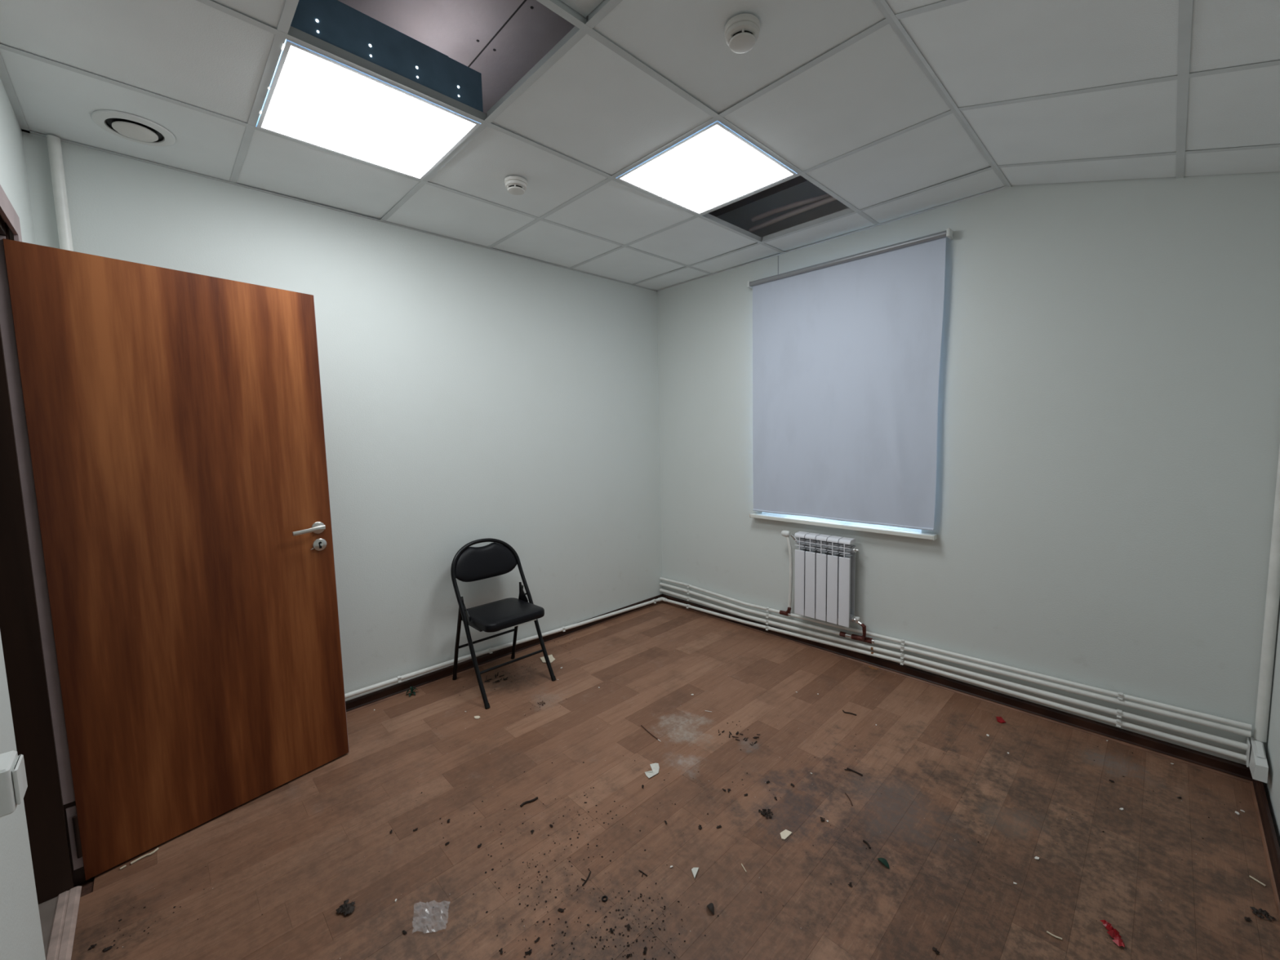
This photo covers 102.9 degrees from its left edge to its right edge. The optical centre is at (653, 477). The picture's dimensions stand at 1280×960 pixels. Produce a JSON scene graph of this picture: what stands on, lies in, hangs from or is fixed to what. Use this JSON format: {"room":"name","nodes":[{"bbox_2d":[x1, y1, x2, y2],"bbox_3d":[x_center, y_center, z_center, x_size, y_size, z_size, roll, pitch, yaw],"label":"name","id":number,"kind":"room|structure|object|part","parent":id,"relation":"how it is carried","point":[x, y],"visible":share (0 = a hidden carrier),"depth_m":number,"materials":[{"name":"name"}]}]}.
{"room":"empty office room","nodes":[
{"label":"empty office room","id":0,"kind":"room"},
{"bbox_2d":[0,78,45,959],"bbox_3d":[-1.153,-0.088,0.735,0.120,2.980,3.325,-6,7,-44],"label":"wall","id":1,"kind":"structure","parent":0,"point":[20,929],"depth_m":1.01,"materials":[{"name":"paint"}]},
{"bbox_2d":[0,750,27,817],"bbox_3d":[-1.120,0.528,0.881,0.037,0.080,0.080,-6,7,-44],"label":"light switch","id":2,"kind":"object","parent":1,"relation":"attached to","point":[13,780],"visible":1,"depth_m":0.87,"materials":[{"name":"white plastic"}]},
{"bbox_2d":[0,184,89,904],"bbox_3d":[-1.646,0.292,1.284,0.129,2.145,0.980,-6,7,-44],"label":"door frame","id":3,"kind":"structure","parent":1,"relation":"attached to","point":[26,627],"depth_m":1.57,"materials":[{"name":"brown wood"}]},
{"bbox_3d":[-1.603,0.287,1.325,0.009,2.145,0.980,-6,7,-44],"label":"casing","id":4,"kind":"part","parent":3,"relation":"part of","materials":[{"name":"white wood"}]},
{"bbox_3d":[-1.891,1.178,1.669,0.027,0.213,0.004,-6,7,-44],"label":"hinge plate","id":5,"kind":"part","parent":3,"relation":"part of","materials":[{"name":"metal"}]},
{"bbox_2d":[3,238,349,879],"bbox_3d":[-1.657,0.279,1.913,0.090,2.041,0.827,2,6,36],"label":"door","id":6,"kind":"structure","parent":1,"relation":"in","point":[175,418],"depth_m":1.83,"materials":[{"name":"brown wood"}]},
{"bbox_3d":[-1.446,0.222,2.140,0.018,0.028,0.119,2,6,33],"label":"handle lever","id":7,"kind":"part","parent":6,"relation":"part of","materials":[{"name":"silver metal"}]},
{"bbox_2d":[22,131,662,701],"bbox_3d":[-1.105,-0.309,3.198,3.720,2.980,0.120,-6,7,-44],"label":"wall","id":8,"kind":"structure","parent":0,"point":[470,393],"depth_m":2.96,"materials":[{"name":"paint"}]},
{"bbox_2d":[46,134,73,251],"bbox_3d":[-2.204,-0.004,2.006,0.034,2.529,0.034,-6,7,-44],"label":"riser pipe","id":9,"kind":"object","parent":8,"relation":"attached to","point":[54,144],"visible":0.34,"depth_m":1.90,"materials":[{"name":"white metal"}]},
{"bbox_2d":[345,593,662,714],"bbox_3d":[-1.067,1.153,3.235,3.240,0.060,0.024,-6,7,-44],"label":"baseboard","id":10,"kind":"structure","parent":8,"relation":"attached to","point":[387,693],"depth_m":3.13,"materials":[{"name":"brown wood"}]},
{"bbox_2d":[344,596,666,698],"bbox_3d":[-1.038,1.112,3.207,3.170,0.104,0.072,-6,7,-44],"label":"pipe","id":11,"kind":"object","parent":8,"relation":"attached to","point":[398,678],"visible":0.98,"depth_m":3.21,"materials":[{"name":"white plastic"}]},
{"bbox_2d":[0,0,1279,291],"bbox_3d":[0.091,-1.441,1.878,3.695,0.780,3.565,-6,7,-44],"label":"ceiling","id":12,"kind":"structure","parent":0,"point":[894,109],"depth_m":1.77,"materials":[{"name":"paint"}]},
{"bbox_2d":[91,110,175,146],"bbox_3d":[-1.891,-1.262,1.861,0.215,0.021,0.215,-6,7,-44],"label":"ceiling vent","id":13,"kind":"object","parent":12,"relation":"in","point":[131,127],"visible":1,"depth_m":1.84,"materials":[{"name":"white plastic"}]},
{"bbox_2d":[256,0,483,180],"bbox_3d":[-1.044,-1.363,1.859,0.602,0.200,0.582,-6,7,-44],"label":"ceiling light","id":14,"kind":"object","parent":12,"relation":"attached to","point":[313,98],"visible":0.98,"depth_m":1.74,"materials":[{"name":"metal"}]},
{"bbox_3d":[-1.089,-1.457,1.808,0.482,0.002,0.581,-6,7,-44],"label":"lid","id":15,"kind":"part","parent":14,"relation":"part of","materials":[{"name":"metal"}]},
{"bbox_2d":[261,45,475,177],"bbox_3d":[-1.042,-1.275,1.867,0.562,0.024,0.541,-6,7,-44],"label":"diffuser","id":16,"kind":"object","parent":14,"relation":"attached to","point":[315,99],"depth_m":1.79,"materials":[{"name":"white plastic"}]},
{"bbox_2d":[504,175,527,195],"bbox_3d":[-0.624,-1.314,2.306,0.101,0.048,0.101,-6,7,-44],"label":"smoke detector","id":17,"kind":"object","parent":12,"relation":"attached to","point":[515,185],"visible":1,"depth_m":2.28,"materials":[{"name":"white plastic"}]},
{"bbox_2d":[616,120,797,214],"bbox_3d":[0.234,-1.427,2.282,0.589,0.200,0.590,-6,7,-44],"label":"ceiling light","id":18,"kind":"object","parent":12,"relation":"attached to","point":[714,166],"visible":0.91,"depth_m":2.21,"materials":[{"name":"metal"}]},
{"bbox_2d":[724,13,759,53],"bbox_3d":[0.252,-1.256,1.454,0.101,0.048,0.101,-6,7,-44],"label":"smoke detector","id":19,"kind":"object","parent":12,"relation":"attached to","point":[741,32],"visible":1,"depth_m":1.43,"materials":[{"name":"white plastic"}]},
{"bbox_2d":[751,193,831,222],"bbox_3d":[1.080,-1.572,2.762,1.254,0.047,0.050,3,7,41],"label":"conduit","id":20,"kind":"object","parent":12,"relation":"attached to","point":[815,199],"visible":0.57,"depth_m":2.98,"materials":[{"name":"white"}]},
{"bbox_2d":[748,195,836,232],"bbox_3d":[1.019,-1.524,2.756,0.041,0.039,1.222,-6,7,-42],"label":"conduit","id":21,"kind":"object","parent":12,"relation":"attached to","point":[829,199],"visible":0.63,"depth_m":2.98,"materials":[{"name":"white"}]},
{"bbox_2d":[38,602,1279,959],"bbox_3d":[-0.510,1.356,1.613,4.750,0.080,3.525,-6,7,-44],"label":"floor","id":22,"kind":"structure","parent":0,"point":[940,895],"depth_m":1.83,"materials":[{"name":"laminate"}]},
{"bbox_2d":[45,885,81,959],"bbox_3d":[-1.619,1.357,1.377,0.052,0.006,0.779,-6,7,-44],"label":"threshold strip","id":23,"kind":"object","parent":22,"relation":"on","point":[60,943],"visible":1,"depth_m":1.53,"materials":[{"name":"wood"}]},
{"bbox_2d":[102,946,112,951],"bbox_3d":[-1.565,1.348,1.460,0.018,0.007,0.017,0,5,14],"label":"crumb","id":24,"kind":"object","parent":22,"relation":"on","point":[109,947],"visible":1,"depth_m":1.46,"materials":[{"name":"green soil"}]},
{"bbox_2d":[129,847,159,864],"bbox_3d":[-1.778,1.323,1.782,0.014,0.007,0.073,2,6,29],"label":"straw","id":25,"kind":"object","parent":22,"relation":"on","point":[157,848],"visible":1,"depth_m":1.78,"materials":[{"name":"beige"}]},
{"bbox_2d":[335,898,355,915],"bbox_3d":[-0.943,1.321,1.568,0.056,0.016,0.046,0,5,18],"label":"clump","id":26,"kind":"object","parent":22,"relation":"on","point":[346,908],"visible":1,"depth_m":1.56,"materials":[{"name":"grey"}]},
{"bbox_2d":[405,686,417,696],"bbox_3d":[-1.363,1.201,2.869,0.057,0.039,0.063,-1,5,4],"label":"leaf sprig","id":27,"kind":"object","parent":22,"relation":"on","point":[411,691],"visible":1,"depth_m":2.87,"materials":[{"name":"plant"}]},
{"bbox_2d":[484,671,507,683],"bbox_3d":[-0.940,1.194,3.027,0.122,0.010,0.120,-6,7,-44],"label":"pile","id":28,"kind":"object","parent":22,"relation":"on","point":[498,672],"visible":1,"depth_m":3.02,"materials":[{"name":"brown soil"}]},
{"bbox_2d":[450,537,555,708],"bbox_3d":[-0.902,0.793,2.979,0.442,0.829,0.473,-6,7,-44],"label":"folding chair","id":29,"kind":"object","parent":22,"relation":"on","point":[469,564],"visible":1,"depth_m":2.98,"materials":[{"name":"black paint"}]},
{"bbox_3d":[-1.138,0.947,2.961,0.021,0.508,0.172,-6,7,-44],"label":"leg","id":30,"kind":"part","parent":29,"relation":"part of","materials":[{"name":"black paint"}]},
{"bbox_3d":[-1.013,0.830,2.860,0.014,0.017,0.200,-6,7,-44],"label":"seat rail","id":31,"kind":"part","parent":29,"relation":"part of","materials":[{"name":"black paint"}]},
{"bbox_3d":[-0.881,0.789,2.957,0.364,0.063,0.395,-6,7,-44],"label":"seat","id":32,"kind":"part","parent":29,"relation":"part of","materials":[{"name":"black leather"}]},
{"bbox_3d":[-0.865,0.917,3.230,0.021,0.508,0.172,-6,7,-44],"label":"leg","id":33,"kind":"part","parent":29,"relation":"part of","materials":[{"name":"black paint"}]},
{"bbox_2d":[520,796,537,807],"bbox_3d":[-0.492,1.276,2.008,0.073,0.008,0.014,-5,6,-37],"label":"twig","id":34,"kind":"object","parent":22,"relation":"on","point":[536,797],"visible":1,"depth_m":2.01,"materials":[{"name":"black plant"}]},
{"bbox_2d":[539,654,555,662],"bbox_3d":[-0.679,1.169,3.277,0.084,0.004,0.118,-4,6,-27],"label":"paper scrap","id":35,"kind":"object","parent":22,"relation":"on","point":[551,658],"visible":0.75,"depth_m":3.28,"materials":[{"name":"beige paper"}]},
{"bbox_2d":[581,871,591,885],"bbox_3d":[-0.222,1.304,1.661,0.021,0.004,0.054,2,6,31],"label":"twig","id":36,"kind":"object","parent":22,"relation":"on","point":[590,871],"visible":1,"depth_m":1.65,"materials":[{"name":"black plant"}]},
{"bbox_2d":[601,895,608,902],"bbox_3d":[-0.153,1.308,1.585,0.019,0.004,0.019,-6,7,-44],"label":"ring","id":37,"kind":"object","parent":22,"relation":"on","point":[603,896],"visible":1,"depth_m":1.58,"materials":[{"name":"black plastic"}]},
{"bbox_2d":[640,724,661,742],"bbox_3d":[-0.017,1.229,2.450,0.008,0.004,0.164,-5,6,-35],"label":"twig","id":38,"kind":"object","parent":22,"relation":"on","point":[641,725],"visible":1,"depth_m":2.44,"materials":[{"name":"brown wood"}]},
{"bbox_2d":[644,763,659,777],"bbox_3d":[-0.008,1.252,2.182,0.093,0.007,0.066,-6,7,-44],"label":"paper scrap","id":39,"kind":"object","parent":22,"relation":"on","point":[655,766],"visible":1,"depth_m":2.18,"materials":[{"name":"white paper"}]},
{"bbox_2d":[104,629,1239,959],"bbox_3d":[0.062,1.263,2.055,3.181,0.004,3.215,-6,7,-44],"label":"debris","id":40,"kind":"object","parent":22,"relation":"on","point":[621,917],"depth_m":1.58,"materials":[{"name":"black plant"}]},
{"bbox_2d":[691,867,698,878],"bbox_3d":[0.131,1.294,1.671,0.020,0.006,0.043,1,6,23],"label":"shard","id":41,"kind":"object","parent":22,"relation":"on","point":[694,870],"visible":1,"depth_m":1.67,"materials":[{"name":"white ceramic"}]},
{"bbox_2d":[706,902,714,915],"bbox_3d":[0.170,1.299,1.540,0.020,0.017,0.034,-6,7,-44],"label":"dry leaf","id":42,"kind":"object","parent":22,"relation":"on","point":[710,906],"visible":1,"depth_m":1.54,"materials":[{"name":"brown plant"}]},
{"bbox_2d":[718,729,759,746],"bbox_3d":[0.398,1.221,2.422,0.193,0.009,0.095,2,6,30],"label":"pile","id":43,"kind":"object","parent":22,"relation":"on","point":[737,732],"visible":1,"depth_m":2.40,"materials":[{"name":"brown soil"}]},
{"bbox_2d":[758,808,773,817],"bbox_3d":[0.423,1.263,1.921,0.051,0.012,0.048,-2,5,-11],"label":"pile","id":44,"kind":"object","parent":22,"relation":"on","point":[763,813],"visible":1,"depth_m":1.92,"materials":[{"name":"black soil"}]},
{"bbox_2d":[780,829,791,839],"bbox_3d":[0.467,1.275,1.821,0.051,0.005,0.029,-6,7,-44],"label":"chip","id":45,"kind":"object","parent":22,"relation":"on","point":[785,833],"visible":1,"depth_m":1.82,"materials":[{"name":"beige"}]},
{"bbox_2d":[844,767,862,776],"bbox_3d":[0.838,1.238,2.141,0.023,0.006,0.070,-6,7,-44],"label":"twig","id":46,"kind":"object","parent":22,"relation":"on","point":[847,768],"visible":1,"depth_m":2.15,"materials":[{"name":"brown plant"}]},
{"bbox_2d":[867,665,879,669],"bbox_3d":[1.318,1.148,3.072,0.032,0.002,0.072,-6,7,-44],"label":"chip","id":47,"kind":"object","parent":22,"relation":"on","point":[870,667],"visible":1,"depth_m":3.07,"materials":[{"name":"brown wood"}]},
{"bbox_2d":[877,857,889,868],"bbox_3d":[0.761,1.276,1.692,0.023,0.011,0.045,-6,7,-44],"label":"shard","id":48,"kind":"object","parent":22,"relation":"on","point":[884,861],"visible":1,"depth_m":1.69},
{"bbox_2d":[932,946,939,954],"bbox_3d":[0.777,1.304,1.407,0.017,0.008,0.018,-6,7,-44],"label":"crumb","id":49,"kind":"object","parent":22,"relation":"on","point":[933,948],"visible":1,"depth_m":1.41,"materials":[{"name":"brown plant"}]},
{"bbox_2d":[995,716,1005,723],"bbox_3d":[1.694,1.187,2.497,0.033,0.009,0.046,0,5,8],"label":"scrap","id":50,"kind":"object","parent":22,"relation":"on","point":[1000,719],"visible":1,"depth_m":2.50,"materials":[{"name":"plastic"}]},
{"bbox_2d":[1046,930,1062,939],"bbox_3d":[1.132,1.295,1.442,0.035,0.004,0.007,3,7,40],"label":"straw","id":51,"kind":"object","parent":22,"relation":"on","point":[1048,932],"visible":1,"depth_m":1.44,"materials":[{"name":"beige"}]},
{"bbox_2d":[1099,920,1124,947],"bbox_3d":[1.298,1.283,1.440,0.033,0.023,0.080,0,5,16],"label":"wrapper","id":52,"kind":"object","parent":22,"relation":"on","point":[1113,932],"visible":1,"depth_m":1.43,"materials":[{"name":"plastic"}]},
{"bbox_2d":[1244,916,1251,920],"bbox_3d":[1.720,1.279,1.478,0.016,0.007,0.016,2,6,30],"label":"crumb","id":53,"kind":"object","parent":22,"relation":"on","point":[1246,918],"visible":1,"depth_m":1.48,"materials":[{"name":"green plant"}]},
{"bbox_2d":[1248,875,1266,886],"bbox_3d":[1.892,1.265,1.599,0.005,0.005,0.036,-2,5,-14],"label":"wood sliver","id":54,"kind":"object","parent":22,"relation":"on","point":[1252,877],"visible":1,"depth_m":1.60,"materials":[{"name":"beige wood"}]},
{"bbox_2d":[1250,906,1275,920],"bbox_3d":[1.778,1.274,1.491,0.046,0.011,0.042,0,5,12],"label":"pile","id":55,"kind":"object","parent":22,"relation":"on","point":[1264,913],"visible":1,"depth_m":1.49,"materials":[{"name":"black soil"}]},
{"bbox_2d":[656,171,1279,764],"bbox_3d":[1.364,-0.354,3.132,0.300,2.980,3.445,-6,7,-44],"label":"wall","id":56,"kind":"structure","parent":0,"point":[1108,419],"depth_m":2.37,"materials":[{"name":"paint"}]},
{"bbox_2d":[781,530,862,627],"bbox_3d":[1.063,0.626,3.244,0.121,0.535,0.546,-6,7,-44],"label":"radiator","id":57,"kind":"object","parent":56,"relation":"attached to","point":[824,582],"visible":1,"depth_m":3.17,"materials":[{"name":"grey metal"}]},
{"bbox_3d":[0.942,0.679,3.296,0.012,0.425,0.068,-6,7,-44],"label":"panel","id":58,"kind":"part","parent":57,"relation":"part of","materials":[{"name":"white metal"}]},
{"bbox_3d":[0.994,0.683,3.244,0.012,0.425,0.068,-6,7,-44],"label":"panel","id":59,"kind":"part","parent":57,"relation":"part of","materials":[{"name":"white metal"}]},
{"bbox_3d":[1.046,0.686,3.191,0.012,0.425,0.068,-6,7,-44],"label":"panel","id":60,"kind":"part","parent":57,"relation":"part of","materials":[{"name":"white metal"}]},
{"bbox_3d":[1.098,0.690,3.139,0.012,0.425,0.068,-6,7,-44],"label":"panel","id":61,"kind":"part","parent":57,"relation":"part of","materials":[{"name":"white metal"}]},
{"bbox_3d":[1.150,0.694,3.086,0.012,0.425,0.068,-6,7,-44],"label":"panel","id":62,"kind":"part","parent":57,"relation":"part of","materials":[{"name":"white metal"}]},
{"bbox_2d":[749,512,937,540],"bbox_3d":[1.174,0.290,3.257,0.232,0.027,1.190,-6,7,-44],"label":"window sill","id":63,"kind":"structure","parent":56,"relation":"attached to","point":[873,528],"depth_m":3.12,"materials":[{"name":"white plastic"}]},
{"bbox_2d":[746,227,953,530],"bbox_3d":[1.104,-0.520,3.112,0.069,1.570,1.232,-6,7,-44],"label":"roller blind","id":64,"kind":"object","parent":56,"relation":"attached to","point":[846,350],"visible":1,"depth_m":3.02,"materials":[{"name":"grey fabric"}]},
{"bbox_2d":[659,588,1247,750],"bbox_3d":[1.208,1.020,3.178,0.040,0.084,3.266,-6,7,-44],"label":"pipe","id":65,"kind":"object","parent":56,"relation":"attached to","point":[1119,713],"visible":0.98,"depth_m":2.58,"materials":[{"name":"white plastic"}]},
{"bbox_2d":[659,582,1251,737],"bbox_3d":[1.193,0.941,3.158,0.080,0.150,3.266,-6,7,-44],"label":"pipe","id":66,"kind":"object","parent":56,"relation":"attached to","point":[863,638],"visible":1,"depth_m":2.59,"materials":[{"name":"white plastic"}]},
{"bbox_2d":[659,577,1251,729],"bbox_3d":[1.205,0.932,3.169,0.046,0.074,3.266,-6,7,-44],"label":"pipe","id":67,"kind":"object","parent":56,"relation":"attached to","point":[1120,695],"visible":1,"depth_m":2.58,"materials":[{"name":"white plastic"}]},
{"bbox_2d":[665,599,1246,760],"bbox_3d":[1.233,1.072,3.155,0.042,0.092,3.192,-6,7,-45],"label":"pipe","id":68,"kind":"object","parent":56,"relation":"attached to","point":[1117,722],"visible":0.98,"depth_m":2.59,"materials":[{"name":"white plastic"}]},
{"bbox_2d":[662,594,1263,783],"bbox_3d":[1.236,1.110,3.191,0.024,0.060,3.325,-6,7,-44],"label":"baseboard","id":69,"kind":"structure","parent":56,"relation":"attached to","point":[1223,766],"depth_m":2.54,"materials":[{"name":"brown wood"}]},
{"bbox_2d":[1263,600,1279,848],"bbox_3d":[1.218,-0.131,0.665,3.395,2.980,0.132,-6,7,-44],"label":"wall","id":70,"kind":"structure","parent":0,"point":[1272,788],"depth_m":1.89,"materials":[{"name":"paint"}]},
{"bbox_2d":[1245,737,1268,782],"bbox_3d":[2.316,1.085,1.961,0.201,0.106,0.040,-6,7,-44],"label":"junction box","id":71,"kind":"object","parent":70,"relation":"attached to","point":[1256,760],"visible":0.93,"depth_m":1.93,"materials":[{"name":"white plastic"}]},
{"bbox_2d":[1249,779,1279,921],"bbox_3d":[1.229,1.315,0.885,3.255,0.060,0.024,-6,7,-44],"label":"baseboard","id":72,"kind":"structure","parent":70,"relation":"attached to","point":[1269,840],"depth_m":1.73,"materials":[{"name":"brown wood"}]},
{"bbox_2d":[1253,444,1279,742],"bbox_3d":[2.361,-0.029,1.910,0.033,2.128,0.033,-6,7,-44],"label":"riser pipe","id":73,"kind":"object","parent":70,"relation":"attached to","point":[1273,595],"visible":1,"depth_m":1.96,"materials":[{"name":"white metal"}]}
]}

